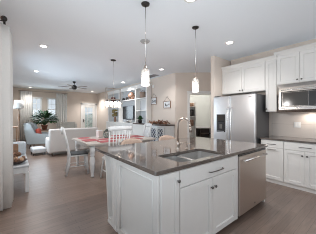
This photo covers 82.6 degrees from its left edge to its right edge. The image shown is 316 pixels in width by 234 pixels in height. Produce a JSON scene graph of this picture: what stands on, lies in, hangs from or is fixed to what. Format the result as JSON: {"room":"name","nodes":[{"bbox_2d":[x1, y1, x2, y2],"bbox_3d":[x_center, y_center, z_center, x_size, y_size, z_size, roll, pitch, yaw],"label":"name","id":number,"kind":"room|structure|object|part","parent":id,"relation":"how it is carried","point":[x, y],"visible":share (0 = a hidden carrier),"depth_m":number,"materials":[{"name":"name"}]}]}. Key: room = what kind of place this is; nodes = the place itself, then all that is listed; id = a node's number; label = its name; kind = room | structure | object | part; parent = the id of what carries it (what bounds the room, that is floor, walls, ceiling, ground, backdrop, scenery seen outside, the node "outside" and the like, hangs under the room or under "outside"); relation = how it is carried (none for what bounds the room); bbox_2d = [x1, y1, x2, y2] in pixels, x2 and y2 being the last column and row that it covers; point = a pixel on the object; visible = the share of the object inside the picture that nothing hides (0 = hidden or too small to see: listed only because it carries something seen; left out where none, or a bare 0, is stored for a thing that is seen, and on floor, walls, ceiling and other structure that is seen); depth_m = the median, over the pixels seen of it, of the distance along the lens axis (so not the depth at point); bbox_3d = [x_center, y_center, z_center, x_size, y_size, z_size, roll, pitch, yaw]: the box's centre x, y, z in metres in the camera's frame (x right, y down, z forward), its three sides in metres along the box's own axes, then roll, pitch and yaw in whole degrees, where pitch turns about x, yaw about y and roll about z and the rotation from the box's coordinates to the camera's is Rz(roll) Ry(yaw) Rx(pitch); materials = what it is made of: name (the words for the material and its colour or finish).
{"room":"kitchen","nodes":[
{"label":"kitchen","id":0,"kind":"room"},
{"bbox_2d":[13,87,96,138],"bbox_3d":[-6.267,-0.095,11.268,5.220,2.950,0.140,0,0,-38],"label":"wall","id":1,"kind":"structure","parent":0,"point":[74,99],"depth_m":11.31,"materials":[{"name":"beige paint"}]},
{"bbox_2d":[32,97,42,120],"bbox_3d":[-7.106,-0.410,10.540,0.580,1.400,0.155,0,0,-38],"label":"window","id":2,"kind":"structure","parent":1,"relation":"in","point":[36,98],"depth_m":10.55,"materials":[{"name":"white glass"}]},
{"bbox_2d":[46,98,55,120],"bbox_3d":[-6.496,-0.410,11.026,0.580,1.400,0.155,0,0,-38],"label":"window","id":3,"kind":"structure","parent":1,"relation":"in","point":[46,98],"depth_m":11.06,"materials":[{"name":"white paint"}]},
{"bbox_2d":[81,103,96,127],"bbox_3d":[-4.772,0.250,12.409,1.120,2.260,0.176,0,0,-38],"label":"door","id":4,"kind":"structure","parent":1,"relation":"in","point":[93,106],"depth_m":12.38,"materials":[{"name":"white paint"}]},
{"bbox_3d":[-6.736,-1.420,10.734,2.520,0.023,0.111,0,0,-39],"label":"curtain rod","id":5,"kind":"object","parent":1,"relation":"attached to","visible":0},
{"bbox_2d":[20,91,31,140],"bbox_3d":[-7.421,-0.020,10.133,0.567,2.760,0.080,0,0,-38],"label":"curtain","id":6,"kind":"object","parent":5,"relation":"hanging from","point":[25,96],"visible":0.77,"depth_m":10.11,"materials":[{"name":"white fabric"}]},
{"bbox_2d":[56,93,66,128],"bbox_3d":[-6.013,-0.020,11.254,0.607,2.760,0.080,0,0,-38],"label":"curtain","id":7,"kind":"object","parent":5,"relation":"hanging from","point":[61,99],"visible":0.7,"depth_m":11.22,"materials":[{"name":"white fabric"}]},
{"bbox_2d":[97,73,174,137],"bbox_3d":[-1.796,-0.095,9.663,0.120,2.950,7.940,0,0,-38],"label":"wall","id":8,"kind":"structure","parent":0,"point":[164,86],"depth_m":7.28,"materials":[{"name":"beige paint"}]},
{"bbox_2d":[151,94,156,104],"bbox_3d":[-0.173,-0.707,7.503,0.033,0.470,0.396,0,0,-38],"label":"wall sign","id":9,"kind":"object","parent":8,"relation":"attached to","point":[153,100],"visible":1,"depth_m":7.47,"materials":[{"name":"white wood"}]},
{"bbox_2d":[163,98,170,107],"bbox_3d":[0.344,-0.522,6.854,0.033,0.440,0.396,0,0,-38],"label":"wall sign","id":10,"kind":"object","parent":8,"relation":"attached to","point":[166,104],"visible":1,"depth_m":6.82,"materials":[{"name":"white wood"}]},
{"bbox_2d":[0,0,315,93],"bbox_3d":[-0.521,-1.620,6.358,8.100,0.100,15.800,0,0,-38],"label":"ceiling","id":11,"kind":"structure","parent":0,"point":[82,38],"depth_m":3.42,"materials":[{"name":"paint"}]},
{"bbox_2d":[59,81,86,89],"bbox_3d":[-3.852,-1.369,8.239,1.279,0.399,1.231,0,0,-38],"label":"ceiling fan","id":12,"kind":"object","parent":11,"relation":"hanging from","point":[74,86],"visible":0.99,"depth_m":8.12,"materials":[{"name":"brown metal"}]},
{"bbox_2d":[106,59,120,104],"bbox_3d":[-1.254,-0.904,5.046,0.460,1.329,0.148,0,0,-38],"label":"dining chandelier","id":13,"kind":"object","parent":11,"relation":"hanging from","point":[111,59],"visible":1,"depth_m":5.04,"materials":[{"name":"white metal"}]},
{"bbox_3d":[-1.254,-0.613,5.046,0.440,0.325,0.024,0,0,-38],"label":"frame","id":14,"kind":"part","parent":13,"relation":"part of","materials":[{"name":"black metal"}]},
{"bbox_2d":[140,39,149,43],"bbox_3d":[-0.272,-1.550,3.768,0.200,0.038,0.198,0,0,-38],"label":"smoke detector","id":15,"kind":"object","parent":11,"relation":"attached to","point":[142,41],"visible":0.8,"depth_m":3.72,"materials":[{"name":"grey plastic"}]},
{"bbox_2d":[141,1,149,81],"bbox_3d":[-0.176,-0.995,2.518,0.120,1.149,0.119,0,0,-38],"label":"pendant lamp","id":16,"kind":"object","parent":11,"relation":"hanging from","point":[145,4],"visible":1,"depth_m":2.51,"materials":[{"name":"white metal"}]},
{"bbox_3d":[-0.176,-1.126,2.518,0.008,0.832,0.008,0,0,-16],"label":"rod","id":17,"kind":"part","parent":16,"relation":"part of","materials":[{"name":"silver metal"}]},
{"bbox_2d":[141,74,161,78],"bbox_3d":[-0.277,-1.564,7.127,0.400,0.012,0.840,0,0,-38],"label":"ceiling vent","id":18,"kind":"object","parent":11,"relation":"in","point":[151,75],"visible":0.81,"depth_m":7.11,"materials":[{"name":"metal"}]},
{"bbox_2d":[192,26,198,88],"bbox_3d":[0.662,-0.995,3.184,0.120,1.149,0.119,0,0,-38],"label":"pendant lamp","id":19,"kind":"object","parent":11,"relation":"hanging from","point":[195,28],"visible":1,"depth_m":3.18,"materials":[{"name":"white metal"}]},
{"bbox_3d":[0.662,-1.126,3.184,0.008,0.832,0.008,0,0,-16],"label":"rod","id":20,"kind":"part","parent":19,"relation":"part of","materials":[{"name":"silver metal"}]},
{"bbox_2d":[0,140,315,233],"bbox_3d":[-0.912,1.430,6.046,9.100,0.100,15.800,0,0,-38],"label":"floor","id":21,"kind":"structure","parent":0,"point":[54,203],"depth_m":2.75,"materials":[{"name":"brown wood"}]},
{"bbox_2d":[14,100,23,141],"bbox_3d":[-4.497,0.440,5.814,0.270,1.880,0.268,0,0,-38],"label":"floor lamp","id":22,"kind":"object","parent":21,"relation":"on","point":[18,104],"visible":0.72,"depth_m":5.76,"materials":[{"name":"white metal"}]},
{"bbox_3d":[-4.497,-0.370,5.814,0.270,0.260,0.268,0,0,-38],"label":"lamp shade","id":23,"kind":"part","parent":22,"relation":"part of","materials":[{"name":"white fabric"}]},
{"bbox_2d":[13,153,28,191],"bbox_3d":[-2.951,1.137,3.684,0.442,0.485,1.400,0,0,-38],"label":"bench","id":24,"kind":"object","parent":21,"relation":"on","point":[22,167],"visible":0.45,"depth_m":3.26,"materials":[{"name":"white wood"}]},
{"bbox_2d":[13,144,17,157],"bbox_3d":[-3.154,0.760,3.893,0.210,0.270,0.204,0,0,-38],"label":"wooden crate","id":25,"kind":"object","parent":24,"relation":"on","point":[15,146],"visible":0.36,"depth_m":3.86,"materials":[{"name":"brown wood"}]},
{"bbox_2d":[13,141,25,153],"bbox_3d":[-3.248,0.745,4.163,0.320,0.300,0.120,0,0,-38],"label":"cushion","id":26,"kind":"object","parent":24,"relation":"on","point":[22,144],"visible":0.5,"depth_m":4.17,"materials":[{"name":"white fabric"}]},
{"bbox_2d":[13,158,27,164],"bbox_3d":[-2.678,0.864,3.390,0.370,0.062,0.367,0,0,-38],"label":"dish","id":27,"kind":"object","parent":24,"relation":"on","point":[19,162],"visible":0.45,"depth_m":3.32,"materials":[{"name":"brown wood"}]},
{"bbox_3d":[-2.387,1.200,3.282,0.054,0.360,0.054,0,0,-38],"label":"leg","id":28,"kind":"part","parent":24,"relation":"part of","materials":[{"name":"white wood"}]},
{"bbox_2d":[23,122,48,148],"bbox_3d":[-5.189,0.833,7.851,0.956,1.098,0.820,0,0,-20],"label":"armchair","id":29,"kind":"object","parent":21,"relation":"on","point":[32,138],"visible":0.76,"depth_m":7.45,"materials":[{"name":"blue fabric"}]},
{"bbox_3d":[-5.306,0.738,8.191,0.897,0.885,0.100,0,0,-20],"label":"armrest","id":30,"kind":"part","parent":29,"relation":"part of","materials":[{"name":"blue fabric"}]},
{"bbox_2d":[30,146,45,155],"bbox_3d":[-4.339,1.255,6.515,0.400,0.250,0.600,0,0,-44],"label":"ottoman","id":31,"kind":"object","parent":21,"relation":"on","point":[37,149],"visible":0.98,"depth_m":6.34,"materials":[{"name":"white fabric"}]},
{"bbox_2d":[60,122,76,128],"bbox_3d":[-4.783,0.850,9.647,0.820,1.063,0.956,0,0,-30],"label":"armchair","id":32,"kind":"object","parent":21,"relation":"on","point":[62,124],"visible":0.25,"depth_m":9.88,"materials":[{"name":"beige fabric"}]},
{"bbox_2d":[45,127,97,155],"bbox_3d":[-3.266,0.915,6.909,1.720,0.930,0.880,0,0,-38],"label":"sofa","id":33,"kind":"object","parent":21,"relation":"on","point":[55,143],"visible":0.7,"depth_m":6.39,"materials":[{"name":"grey fabric"}]},
{"bbox_3d":[-3.866,1.030,6.419,0.170,0.500,0.840,0,0,-38],"label":"armrest","id":34,"kind":"part","parent":33,"relation":"part of","materials":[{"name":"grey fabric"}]},
{"bbox_2d":[61,127,88,176],"bbox_3d":[-2.018,0.823,4.365,0.597,1.125,0.411,0,0,-29],"label":"dining chair","id":35,"kind":"object","parent":21,"relation":"on","point":[84,153],"visible":1,"depth_m":4.23,"materials":[{"name":"white wood"}]},
{"bbox_3d":[-2.094,0.830,4.124,0.180,1.110,0.059,0,0,-29],"label":"leg","id":36,"kind":"part","parent":35,"relation":"part of","materials":[{"name":"white wood"}]},
{"bbox_2d":[70,150,87,155],"bbox_3d":[-1.946,0.902,4.406,0.390,0.034,0.360,0,0,-29],"label":"seat cushion","id":37,"kind":"object","parent":35,"relation":"on","point":[74,153],"depth_m":4.30,"materials":[{"name":"grey fabric"}]},
{"bbox_3d":[-1.707,1.162,4.335,0.085,0.440,0.053,0,0,3],"label":"leg","id":38,"kind":"part","parent":35,"relation":"part of","materials":[{"name":"white wood"}]},
{"bbox_2d":[72,134,155,177],"bbox_3d":[-1.225,1.000,5.050,1.870,0.760,1.470,0,0,-38],"label":"dining table","id":39,"kind":"object","parent":21,"relation":"on","point":[91,145],"visible":0.41,"depth_m":4.36,"materials":[{"name":"white wood"}]},
{"bbox_3d":[-2.246,1.018,5.024,0.120,0.724,0.120,0,0,-38],"label":"leg","id":40,"kind":"part","parent":39,"relation":"part of","materials":[{"name":"white wood"}]},
{"bbox_2d":[82,139,98,141],"bbox_3d":[-1.740,0.617,4.596,0.340,0.006,0.460,0,0,-38],"label":"placemat","id":41,"kind":"object","parent":39,"relation":"on","point":[85,140],"visible":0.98,"depth_m":4.51,"materials":[{"name":"red fabric"}]},
{"bbox_3d":[-1.480,1.018,4.061,0.120,0.724,0.120,0,0,-38],"label":"leg","id":42,"kind":"part","parent":39,"relation":"part of","materials":[{"name":"white wood"}]},
{"bbox_2d":[96,130,102,137],"bbox_3d":[-1.697,0.513,5.218,0.106,0.212,0.156,0,0,34],"label":"canister","id":43,"kind":"object","parent":39,"relation":"on","point":[99,133],"visible":0.94,"depth_m":5.18,"materials":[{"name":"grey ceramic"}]},
{"bbox_2d":[97,140,115,142],"bbox_3d":[-1.234,0.617,4.411,0.440,0.006,0.320,0,0,-38],"label":"placemat","id":44,"kind":"object","parent":39,"relation":"on","point":[103,141],"visible":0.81,"depth_m":4.33,"materials":[{"name":"red fabric"}]},
{"bbox_2d":[103,129,110,137],"bbox_3d":[-1.466,0.490,5.184,0.230,0.259,0.226,0,0,-38],"label":"centerpiece","id":45,"kind":"object","parent":39,"relation":"on","point":[105,135],"visible":0.73,"depth_m":5.10},
{"bbox_2d":[103,133,110,137],"bbox_3d":[-1.466,0.552,5.184,0.230,0.135,0.226,0,0,-38],"label":"pot","id":46,"kind":"object","parent":45,"relation":"on","point":[106,135],"depth_m":5.10,"materials":[{"name":"grey ceramic"}]},
{"bbox_2d":[98,136,131,139],"bbox_3d":[-1.179,0.617,5.016,0.960,0.005,0.280,0,0,-38],"label":"table runner","id":47,"kind":"object","parent":39,"relation":"on","point":[128,136],"visible":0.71,"depth_m":4.92,"materials":[{"name":"red fabric"}]},
{"bbox_2d":[100,126,131,177],"bbox_3d":[-0.925,0.794,3.950,0.557,1.178,0.557,0,0,-38],"label":"spindle chair","id":48,"kind":"object","parent":21,"relation":"on","point":[113,128],"visible":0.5,"depth_m":3.75,"materials":[{"name":"white wood"}]},
{"bbox_3d":[-1.238,1.159,3.999,0.108,0.446,0.043,0,0,2],"label":"leg","id":49,"kind":"part","parent":48,"relation":"part of","materials":[{"name":"white wood"}]},
{"bbox_3d":[-0.773,0.260,3.758,0.557,0.110,0.068,0,0,-38],"label":"rail","id":50,"kind":"part","parent":48,"relation":"part of","materials":[{"name":"white wood"}]},
{"bbox_2d":[106,82,151,135],"bbox_3d":[-1.669,-0.005,9.093,0.386,2.770,4.050,0,0,-38],"label":"bookcase","id":51,"kind":"object","parent":21,"relation":"on","point":[142,106],"visible":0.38,"depth_m":8.44,"materials":[{"name":"white paint"}]},
{"bbox_2d":[112,109,116,121],"bbox_3d":[-2.397,-0.039,10.010,0.311,0.718,0.318,0,0,-38],"label":"flower vase","id":52,"kind":"object","parent":51,"relation":"on","point":[113,110],"visible":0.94,"depth_m":9.95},
{"bbox_2d":[106,121,132,123],"bbox_3d":[-1.955,0.340,9.466,0.366,0.040,3.050,0,0,-38],"label":"countertop","id":53,"kind":"structure","parent":51,"relation":"on","point":[106,121],"depth_m":9.18,"materials":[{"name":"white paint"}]},
{"bbox_2d":[123,106,133,119],"bbox_3d":[-1.505,-0.088,9.000,0.170,0.815,1.070,0,0,-38],"label":"television","id":54,"kind":"object","parent":51,"relation":"on","point":[128,111],"visible":0.87,"depth_m":8.92,"materials":[{"name":"black"}]},
{"bbox_3d":[-1.524,-0.495,9.208,0.015,1.629,3.988,0,0,-38],"label":"panel","id":55,"kind":"part","parent":51,"relation":"part of","materials":[{"name":"grey paint"}]},
{"bbox_3d":[-1.627,-1.305,9.126,0.275,0.170,4.050,0,0,-38],"label":"crown molding","id":56,"kind":"part","parent":51,"relation":"part of","materials":[{"name":"white paint"}]},
{"bbox_3d":[-1.321,0.830,8.407,0.020,0.900,0.487,0,0,-38],"label":"door","id":57,"kind":"part","parent":51,"relation":"part of","materials":[{"name":"white paint"}]},
{"bbox_2d":[128,92,134,98],"bbox_3d":[-1.284,-0.971,8.715,0.340,0.360,0.335,0,0,-38],"label":"vase","id":58,"kind":"object","parent":51,"relation":"on","point":[131,95],"visible":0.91,"depth_m":8.61,"materials":[{"name":"ceramic"}]},
{"bbox_2d":[140,90,145,97],"bbox_3d":[-0.662,-0.969,7.932,0.300,0.357,0.300,0,0,-38],"label":"basket","id":59,"kind":"object","parent":51,"relation":"on","point":[142,94],"visible":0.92,"depth_m":7.82,"materials":[{"name":"brown wicker"}]},
{"bbox_2d":[120,138,141,144],"bbox_3d":[-0.382,0.898,3.163,0.475,0.966,0.438,0,0,-38],"label":"counter stool","id":60,"kind":"object","parent":21,"relation":"on","point":[130,140],"visible":0.18,"depth_m":3.31,"materials":[{"name":"beige fabric"}]},
{"bbox_2d":[142,123,151,136],"bbox_3d":[-0.544,0.823,6.109,0.597,1.125,0.411,0,0,-38],"label":"dining chair","id":61,"kind":"object","parent":21,"relation":"on","point":[147,126],"visible":0.3,"depth_m":6.27,"materials":[{"name":"white wood"}]},
{"bbox_2d":[143,123,174,140],"bbox_3d":[-0.006,0.845,6.876,0.529,1.070,1.330,0,0,-38],"label":"sideboard","id":62,"kind":"object","parent":21,"relation":"on","point":[157,130],"visible":0.38,"depth_m":6.47,"materials":[{"name":"white wood"}]},
{"bbox_2d":[148,119,169,124],"bbox_3d":[0.019,0.218,6.838,0.347,0.184,1.146,0,0,-38],"label":"garland","id":63,"kind":"object","parent":62,"relation":"on","point":[162,121],"visible":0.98,"depth_m":6.74,"materials":[{"name":"brown plant"}]},
{"bbox_2d":[143,123,174,125],"bbox_3d":[0.005,0.330,6.885,0.500,0.040,1.330,0,0,-38],"label":"countertop","id":64,"kind":"structure","parent":62,"relation":"on","point":[151,123],"depth_m":6.57,"materials":[{"name":"grey stone"}]},
{"bbox_2d":[159,135,174,140],"bbox_3d":[0.283,0.898,3.692,0.475,0.966,0.438,0,0,-38],"label":"counter stool","id":65,"kind":"object","parent":21,"relation":"on","point":[165,137],"visible":0.2,"depth_m":3.85,"materials":[{"name":"beige fabric"}]},
{"bbox_2d":[159,171,180,233],"bbox_3d":[-0.069,0.938,1.830,0.226,0.884,0.649,0,0,-38],"label":"base cabinet","id":66,"kind":"object","parent":21,"relation":"on","point":[169,182],"visible":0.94,"depth_m":1.60,"materials":[{"name":"white paint"}]},
{"bbox_2d":[104,154,264,233],"bbox_3d":[0.478,0.938,2.687,2.206,0.884,1.210,0,0,-38],"label":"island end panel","id":67,"kind":"object","parent":21,"relation":"on","point":[132,192],"visible":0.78,"depth_m":1.91,"materials":[{"name":"white paint"}]},
{"bbox_3d":[-0.630,0.920,2.380,0.073,0.849,0.310,0,0,-38],"label":"post","id":68,"kind":"part","parent":67,"relation":"part of","materials":[{"name":"white paint"}]},
{"bbox_3d":[-0.243,0.938,1.838,0.018,0.752,0.648,0,0,-38],"label":"panel molding","id":69,"kind":"part","parent":67,"relation":"part of","materials":[{"name":"white paint"}]},
{"bbox_3d":[-0.238,0.938,1.842,0.020,0.884,0.780,0,0,-38],"label":"panel","id":70,"kind":"part","parent":67,"relation":"part of","materials":[{"name":"white paint"}]},
{"bbox_2d":[190,102,195,136],"bbox_3d":[1.389,0.405,7.523,0.340,1.950,0.300,0,0,1],"label":"shelf","id":71,"kind":"object","parent":21,"relation":"on","point":[193,133],"visible":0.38,"depth_m":7.60,"materials":[{"name":"white paint"}]},
{"bbox_3d":[1.392,0.405,7.666,0.299,1.950,0.015,0,0,1],"label":"shelf","id":72,"kind":"part","parent":71,"relation":"part of","materials":[{"name":"white paint"}]},
{"bbox_2d":[164,151,237,233],"bbox_3d":[0.439,0.938,2.228,1.060,0.884,0.660,0,0,-38],"label":"base cabinet","id":73,"kind":"object","parent":21,"relation":"on","point":[208,192],"visible":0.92,"depth_m":1.96,"materials":[{"name":"white paint"}]},
{"bbox_2d":[95,137,267,175],"bbox_3d":[0.424,0.477,2.756,2.285,0.035,1.455,0,0,-38],"label":"countertop","id":74,"kind":"structure","parent":73,"relation":"on","point":[148,157],"depth_m":2.35,"materials":[{"name":"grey stone"}]},
{"bbox_2d":[176,117,191,150],"bbox_3d":[0.333,0.239,2.344,0.161,0.442,0.204,0,0,-18],"label":"kitchen faucet","id":75,"kind":"object","parent":74,"relation":"on","point":[178,143],"visible":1,"depth_m":2.38,"materials":[{"name":"silver metal"}]},
{"bbox_2d":[165,151,216,161],"bbox_3d":[0.407,0.599,2.163,0.778,0.202,0.398,0,0,-38],"label":"sink","id":76,"kind":"object","parent":74,"relation":"in","point":[199,154],"visible":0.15,"depth_m":2.40,"materials":[{"name":"metal"}]},
{"bbox_2d":[165,156,190,161],"bbox_3d":[0.216,0.599,2.012,0.291,0.202,0.398,0,0,-38],"label":"basin","id":77,"kind":"object","parent":76,"relation":"in","point":[175,158],"depth_m":2.19,"materials":[{"name":"silver metal"}]},
{"bbox_2d":[178,151,216,159],"bbox_3d":[0.533,0.599,2.264,0.455,0.202,0.398,0,0,-38],"label":"basin","id":78,"kind":"object","parent":76,"relation":"in","point":[199,154],"depth_m":2.47,"materials":[{"name":"silver metal"}]},
{"bbox_3d":[0.401,1.002,1.839,0.509,0.645,0.020,0,0,-38],"label":"door","id":79,"kind":"part","parent":73,"relation":"part of","materials":[{"name":"white paint"}]},
{"bbox_3d":[0.600,0.590,1.998,1.018,0.164,0.020,0,0,-38],"label":"drawer","id":80,"kind":"part","parent":73,"relation":"part of","materials":[{"name":"white paint"}]},
{"bbox_3d":[0.801,1.002,2.157,0.505,0.645,0.020,0,0,-38],"label":"door","id":81,"kind":"part","parent":73,"relation":"part of","materials":[{"name":"white paint"}]},
{"bbox_2d":[196,127,210,137],"bbox_3d":[1.860,0.935,8.024,1.000,0.890,0.500,0,0,1],"label":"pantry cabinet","id":82,"kind":"object","parent":21,"relation":"on","point":[205,132],"visible":0.37,"depth_m":8.23,"materials":[{"name":"paint"}]},
{"bbox_2d":[214,92,268,143],"bbox_3d":[2.012,0.438,4.441,0.831,1.885,1.030,0,0,-38],"label":"refrigerator","id":83,"kind":"object","parent":21,"relation":"on","point":[242,118],"visible":0.69,"depth_m":4.11,"materials":[{"name":"grey metal"}]},
{"bbox_3d":[1.591,0.400,4.482,0.070,1.760,0.441,0,0,-38],"label":"freezer door","id":84,"kind":"part","parent":83,"relation":"part of","materials":[{"name":"metal"}]},
{"bbox_3d":[1.659,0.290,4.284,0.083,1.002,0.025,0,0,-38],"label":"handle","id":85,"kind":"part","parent":83,"relation":"part of","materials":[{"name":"silver metal"}]},
{"bbox_2d":[238,148,267,216],"bbox_3d":[1.199,0.940,2.814,0.840,0.880,0.688,0,0,-38],"label":"dishwasher","id":86,"kind":"object","parent":21,"relation":"on","point":[252,164],"visible":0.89,"depth_m":2.54,"materials":[{"name":"grey metal"}]},
{"bbox_3d":[1.393,0.585,2.562,0.700,0.025,0.053,0,0,-38],"label":"handle","id":87,"kind":"part","parent":86,"relation":"part of","materials":[{"name":"silver metal"}]},
{"bbox_2d":[261,139,283,185],"bbox_3d":[2.569,0.938,3.888,0.672,0.884,0.423,0,0,-38],"label":"base cabinet","id":88,"kind":"object","parent":21,"relation":"on","point":[274,159],"visible":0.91,"depth_m":3.66,"materials":[{"name":"white paint"}]},
{"bbox_3d":[2.345,0.577,3.710,0.020,0.137,0.415,0,0,-38],"label":"drawer","id":89,"kind":"part","parent":88,"relation":"part of","materials":[{"name":"white paint"}]},
{"bbox_3d":[2.345,0.976,3.710,0.020,0.645,0.415,0,0,-38],"label":"door","id":90,"kind":"part","parent":88,"relation":"part of","materials":[{"name":"white paint"}]},
{"bbox_3d":[2.370,1.343,3.730,0.020,0.074,0.423,0,0,-38],"label":"trim","id":91,"kind":"part","parent":88,"relation":"part of","materials":[{"name":"white paint"}]},
{"bbox_2d":[284,141,315,193],"bbox_3d":[2.908,0.938,3.463,0.672,0.884,0.660,0,0,-38],"label":"base cabinet","id":92,"kind":"object","parent":21,"relation":"on","point":[299,158],"visible":1,"depth_m":3.34,"materials":[{"name":"white paint"}]},
{"bbox_2d":[260,135,315,143],"bbox_3d":[2.785,0.477,3.641,0.643,0.035,1.112,0,0,-38],"label":"countertop","id":93,"kind":"structure","parent":92,"relation":"on","point":[277,138],"depth_m":3.60,"materials":[{"name":"grey stone"}]},
{"bbox_3d":[2.582,0.976,3.413,0.020,0.645,0.324,0,0,-38],"label":"door","id":94,"kind":"part","parent":92,"relation":"part of","materials":[{"name":"white paint"}]},
{"bbox_3d":[2.684,0.577,3.285,0.020,0.137,0.652,0,0,-38],"label":"drawer","id":95,"kind":"part","parent":92,"relation":"part of","materials":[{"name":"white paint"}]},
{"bbox_3d":[2.709,1.343,3.305,0.020,0.074,0.660,0,0,-38],"label":"trim","id":96,"kind":"part","parent":92,"relation":"part of","materials":[{"name":"white paint"}]},
{"bbox_3d":[2.786,0.976,3.156,0.020,0.645,0.324,0,0,-38],"label":"door","id":97,"kind":"part","parent":92,"relation":"part of","materials":[{"name":"white paint"}]},
{"bbox_3d":[-6.173,1.060,9.848,0.900,0.640,0.560,0,0,-39],"label":"side table","id":98,"kind":"object","parent":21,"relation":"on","visible":0},
{"bbox_2d":[30,109,59,129],"bbox_3d":[-6.171,0.164,9.786,1.476,1.152,1.360,0,0,-38],"label":"potted plant","id":99,"kind":"object","parent":98,"relation":"on","point":[45,114],"visible":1,"depth_m":9.74,"materials":[{"name":"green plant"}]},
{"bbox_2d":[175,72,210,138],"bbox_3d":[1.390,-0.095,6.563,1.520,2.950,0.120,0,0,1],"label":"wall","id":100,"kind":"structure","parent":0,"point":[184,82],"depth_m":6.51,"materials":[{"name":"beige paint"}]},
{"bbox_2d":[187,91,210,137],"bbox_3d":[1.557,0.240,6.555,1.025,2.280,0.170,0,0,1],"label":"trim","id":101,"kind":"structure","parent":100,"relation":"attached to","point":[189,93],"depth_m":6.49,"materials":[{"name":"white paint"}]},
{"bbox_2d":[190,95,209,126],"bbox_3d":[1.618,-0.095,8.449,2.100,2.950,0.100,0,0,1],"label":"wall","id":102,"kind":"structure","parent":0,"point":[202,101],"depth_m":8.39,"materials":[{"name":"white paint"}]},
{"bbox_2d":[210,95,210,126],"bbox_3d":[2.449,-0.095,7.497,0.100,2.950,1.770,0,0,1],"label":"wall","id":103,"kind":"structure","parent":0,"point":[210,95],"depth_m":8.28,"materials":[{"name":"white paint"}]},
{"bbox_2d":[211,56,230,137],"bbox_3d":[2.151,-0.095,5.295,1.840,2.950,0.110,0,0,-38],"label":"wall","id":104,"kind":"structure","parent":0,"point":[217,63],"depth_m":4.75,"materials":[{"name":"beige paint"}]},
{"bbox_2d":[231,39,315,138],"bbox_3d":[3.751,-0.095,3.047,0.155,2.950,5.300,0,0,-38],"label":"wall","id":105,"kind":"structure","parent":0,"point":[282,123],"depth_m":4.00,"materials":[{"name":"beige paint"}]},
{"bbox_2d":[221,57,265,95],"bbox_3d":[2.201,-0.943,4.566,0.400,0.735,1.083,0,0,-38],"label":"upper cabinet","id":106,"kind":"object","parent":105,"relation":"attached to","point":[248,77],"visible":0.97,"depth_m":4.41,"materials":[{"name":"white paint"}]},
{"bbox_3d":[1.914,-0.895,4.678,0.020,0.629,0.528,0,0,-38],"label":"door","id":107,"kind":"part","parent":106,"relation":"part of","materials":[{"name":"white paint"}]},
{"bbox_3d":[2.066,-1.268,4.459,0.055,0.085,1.083,0,0,-38],"label":"crown molding","id":108,"kind":"part","parent":106,"relation":"part of","materials":[{"name":"white paint"}]},
{"bbox_3d":[2.245,-0.895,4.262,0.020,0.629,0.528,0,0,-38],"label":"door","id":109,"kind":"part","parent":106,"relation":"part of","materials":[{"name":"white paint"}]},
{"bbox_2d":[265,55,276,111],"bbox_3d":[2.609,-0.703,4.054,0.400,1.215,0.223,0,0,-38],"label":"upper cabinet","id":110,"kind":"object","parent":105,"relation":"attached to","point":[271,61],"visible":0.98,"depth_m":3.96,"materials":[{"name":"white paint"}]},
{"bbox_3d":[2.474,-1.268,3.946,0.055,0.085,0.223,0,0,-38],"label":"crown molding","id":111,"kind":"part","parent":110,"relation":"part of","materials":[{"name":"white paint"}]},
{"bbox_2d":[274,42,315,84],"bbox_3d":[2.908,-1.015,3.674,0.404,0.700,0.840,0,0,-38],"label":"upper cabinet","id":112,"kind":"object","parent":105,"relation":"attached to","point":[296,64],"visible":0.98,"depth_m":3.58,"materials":[{"name":"white paint"}]},
{"bbox_3d":[2.678,-0.967,3.711,0.020,0.596,0.389,0,0,-38],"label":"door","id":113,"kind":"part","parent":112,"relation":"part of","materials":[{"name":"white paint"}]},
{"bbox_3d":[2.772,-1.323,3.565,0.055,0.085,0.840,0,0,-38],"label":"crown molding","id":114,"kind":"part","parent":112,"relation":"part of","materials":[{"name":"white paint"}]},
{"bbox_2d":[277,81,315,112],"bbox_3d":[2.902,-0.366,3.639,0.447,0.588,0.776,0,0,-38],"label":"microwave oven","id":115,"kind":"object","parent":112,"relation":"attached to","point":[300,97],"visible":1,"depth_m":3.54,"materials":[{"name":"metal"}]},
{"bbox_3d":[2.887,-0.342,3.358,0.008,0.274,0.127,0,0,-38],"label":"control panel","id":116,"kind":"part","parent":115,"relation":"part of","materials":[{"name":"black plastic"}]},
{"bbox_3d":[2.923,-0.967,3.403,0.020,0.596,0.389,0,0,-38],"label":"door","id":117,"kind":"part","parent":112,"relation":"part of","materials":[{"name":"white paint"}]},
{"bbox_2d":[294,122,300,127],"bbox_3d":[2.991,0.188,3.868,0.010,0.120,0.120,0,0,-38],"label":"wall outlet","id":118,"kind":"object","parent":105,"relation":"attached to","point":[296,124],"visible":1,"depth_m":3.86,"materials":[{"name":"white plastic"}]},
{"bbox_3d":[-3.386,-0.095,3.727,0.140,2.950,15.250,0,0,-39],"label":"wall","id":119,"kind":"structure","parent":0,"visible":0},
{"bbox_2d":[0,15,6,24],"bbox_3d":[-2.841,-1.370,3.298,0.177,0.080,2.120,0,0,-38],"label":"curtain rod","id":120,"kind":"object","parent":119,"relation":"attached to","point":[3,18],"visible":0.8,"depth_m":2.52,"materials":[{"name":"brown metal"}]},
{"bbox_2d":[0,22,13,210],"bbox_3d":[-2.341,0.012,2.751,0.182,2.705,0.389,0,0,-34],"label":"curtain","id":121,"kind":"object","parent":120,"relation":"hanging from","point":[6,51],"visible":1,"depth_m":2.65,"materials":[{"name":"white fabric"}]},
{"label":"outside","id":122,"kind":"structure","parent":0,"visible":0},
{"bbox_3d":[-13.015,1.590,14.756,26.000,0.180,12.700,0,0,-39],"label":"ground","id":123,"kind":"structure","parent":122,"visible":0},
{"bbox_2d":[33,112,91,127],"bbox_3d":[-12.912,0.880,18.428,20.590,2.748,2.419,0,0,-38],"label":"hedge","id":124,"kind":"object","parent":123,"relation":"on","point":[89,115],"visible":0.05,"depth_m":21.18,"materials":[{"name":"green plant"}]}
]}

